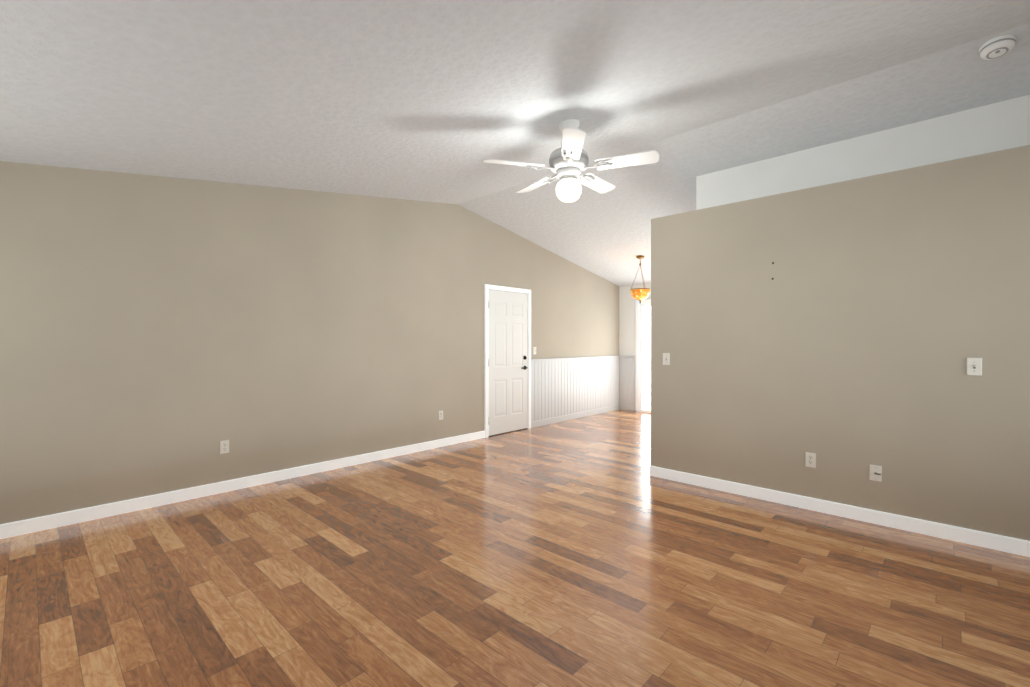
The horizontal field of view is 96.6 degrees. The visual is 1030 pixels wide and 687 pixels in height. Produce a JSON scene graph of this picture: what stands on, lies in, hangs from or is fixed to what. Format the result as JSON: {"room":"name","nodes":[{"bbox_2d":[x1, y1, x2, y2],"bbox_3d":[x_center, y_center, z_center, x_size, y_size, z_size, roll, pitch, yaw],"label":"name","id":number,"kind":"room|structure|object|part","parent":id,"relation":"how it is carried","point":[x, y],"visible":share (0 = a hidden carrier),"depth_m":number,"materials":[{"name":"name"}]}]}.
{"room":"living room","nodes":[
{"label":"living room","id":0,"kind":"room"},
{"bbox_2d":[0,161,618,523],"bbox_3d":[-0.964,-0.251,5.668,0.001,3.075,8.700,0,0,43],"label":"wall","id":1,"kind":"structure","parent":0,"point":[160,334],"depth_m":4.04,"materials":[{"name":"beige paint"}]},
{"bbox_2d":[220,440,228,453],"bbox_3d":[-2.530,0.901,3.997,0.008,0.114,0.070,0,0,43],"label":"electrical outlet","id":2,"kind":"object","parent":1,"relation":"attached to","point":[224,446],"visible":1,"depth_m":3.99,"materials":[{"name":"white plastic"}]},
{"bbox_2d":[0,431,484,538],"bbox_3d":[-2.166,1.245,4.382,0.016,0.095,5.130,0,0,43],"label":"baseboard","id":3,"kind":"structure","parent":1,"relation":"attached to","point":[26,526],"depth_m":3.86,"materials":[{"name":"white wood"}]},
{"bbox_2d":[439,410,442,419],"bbox_3d":[-0.920,0.893,5.713,0.008,0.114,0.070,0,0,43],"label":"electrical outlet","id":4,"kind":"object","parent":1,"relation":"attached to","point":[440,415],"visible":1,"depth_m":5.71,"materials":[{"name":"white plastic"}]},
{"bbox_2d":[484,284,530,437],"bbox_3d":[-0.071,0.234,6.581,0.055,2.095,0.950,0,0,43],"label":"door","id":5,"kind":"structure","parent":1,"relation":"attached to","point":[507,359],"depth_m":6.57,"materials":[{"name":"white wood"}]},
{"bbox_2d":[531,356,634,427],"bbox_3d":[1.246,0.756,7.781,0.339,1.040,2.599,0,0,43],"label":"beadboard","id":6,"kind":"object","parent":1,"relation":"attached to","point":[564,389],"visible":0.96,"depth_m":7.85,"materials":[{"name":"white wood"}]},
{"bbox_2d":[0,410,1029,686],"bbox_3d":[1.297,1.296,3.555,6.200,0.001,8.700,0,0,43],"label":"floor","id":7,"kind":"structure","parent":0,"point":[586,552],"depth_m":2.45,"materials":[{"name":"laminate"}]},
{"bbox_2d":[0,0,1029,285],"bbox_3d":[1.297,-1.427,3.543,6.200,0.704,8.700,0,0,43],"label":"ceiling","id":8,"kind":"structure","parent":0,"point":[430,100],"depth_m":2.72,"materials":[{"name":"white paint"}]},
{"bbox_2d":[483,119,658,202],"bbox_3d":[0.416,-1.348,3.423,1.227,0.600,1.197,0,0,43],"label":"ceiling fan","id":9,"kind":"object","parent":8,"relation":"hanging from","point":[568,161],"visible":1,"depth_m":3.30,"materials":[{"name":"white metal"}]},
{"bbox_3d":[0.397,-1.129,3.388,0.192,0.162,0.192,0,0,43],"label":"globe","id":10,"kind":"part","parent":9,"relation":"part of","materials":[{"name":"white glass"}]},
{"bbox_2d":[630,255,650,303],"bbox_3d":[1.921,-0.982,7.032,0.308,0.743,0.308,0,0,43],"label":"pendant lamp","id":11,"kind":"object","parent":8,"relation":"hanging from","point":[640,294],"visible":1,"depth_m":6.95,"materials":[{"name":"orange glass"}]},
{"bbox_2d":[979,35,1015,59],"bbox_3d":[2.833,-1.733,2.694,0.152,0.080,0.153,0,0,43],"label":"smoke detector","id":12,"kind":"object","parent":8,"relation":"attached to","point":[997,47],"visible":1,"depth_m":2.66,"materials":[{"name":"white plastic"}]},
{"bbox_2d":[619,284,650,410],"bbox_3d":[2.915,0.090,7.995,2.480,2.372,0.001,0,0,43],"label":"wall","id":13,"kind":"structure","parent":0,"point":[627,324],"depth_m":8.72,"materials":[{"name":"white paint"}]},
{"bbox_2d":[636,299,650,412],"bbox_3d":[2.973,0.236,7.926,1.940,2.080,0.022,0,0,43],"label":"window","id":14,"kind":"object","parent":13,"relation":"attached to","point":[643,356],"visible":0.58,"depth_m":8.49,"materials":[{"name":"white glass"}]},
{"bbox_2d":[650,145,1029,556],"bbox_3d":[2.804,0.042,3.344,3.720,2.510,0.378,0,0,43],"label":"wall","id":15,"kind":"structure","parent":0,"point":[861,327],"depth_m":3.36,"materials":[{"name":"beige paint"}]},
{"bbox_2d":[663,353,669,364],"bbox_3d":[1.440,0.147,4.375,0.070,0.114,0.019,0,0,43],"label":"light switch","id":16,"kind":"object","parent":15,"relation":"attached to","point":[666,358],"visible":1,"depth_m":4.38,"materials":[{"name":"white plastic"}]},
{"bbox_2d":[805,452,815,467],"bbox_3d":[2.305,0.908,3.576,0.070,0.114,0.008,0,0,43],"label":"outlet","id":17,"kind":"object","parent":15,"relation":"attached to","point":[810,459],"visible":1,"depth_m":3.58,"materials":[{"name":"white plastic"}]},
{"bbox_2d":[967,358,981,375],"bbox_3d":[2.958,0.149,2.953,0.070,0.114,0.019,0,0,43],"label":"light switch","id":18,"kind":"object","parent":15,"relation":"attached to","point":[974,366],"visible":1,"depth_m":2.95,"materials":[{"name":"white plastic"}]},
{"bbox_2d":[696,95,1029,209],"bbox_3d":[3.043,-1.431,3.373,3.420,0.435,0.002,0,0,43],"label":"wall","id":19,"kind":"structure","parent":0,"point":[999,126],"depth_m":3.56,"materials":[{"name":"paint"}]}
]}

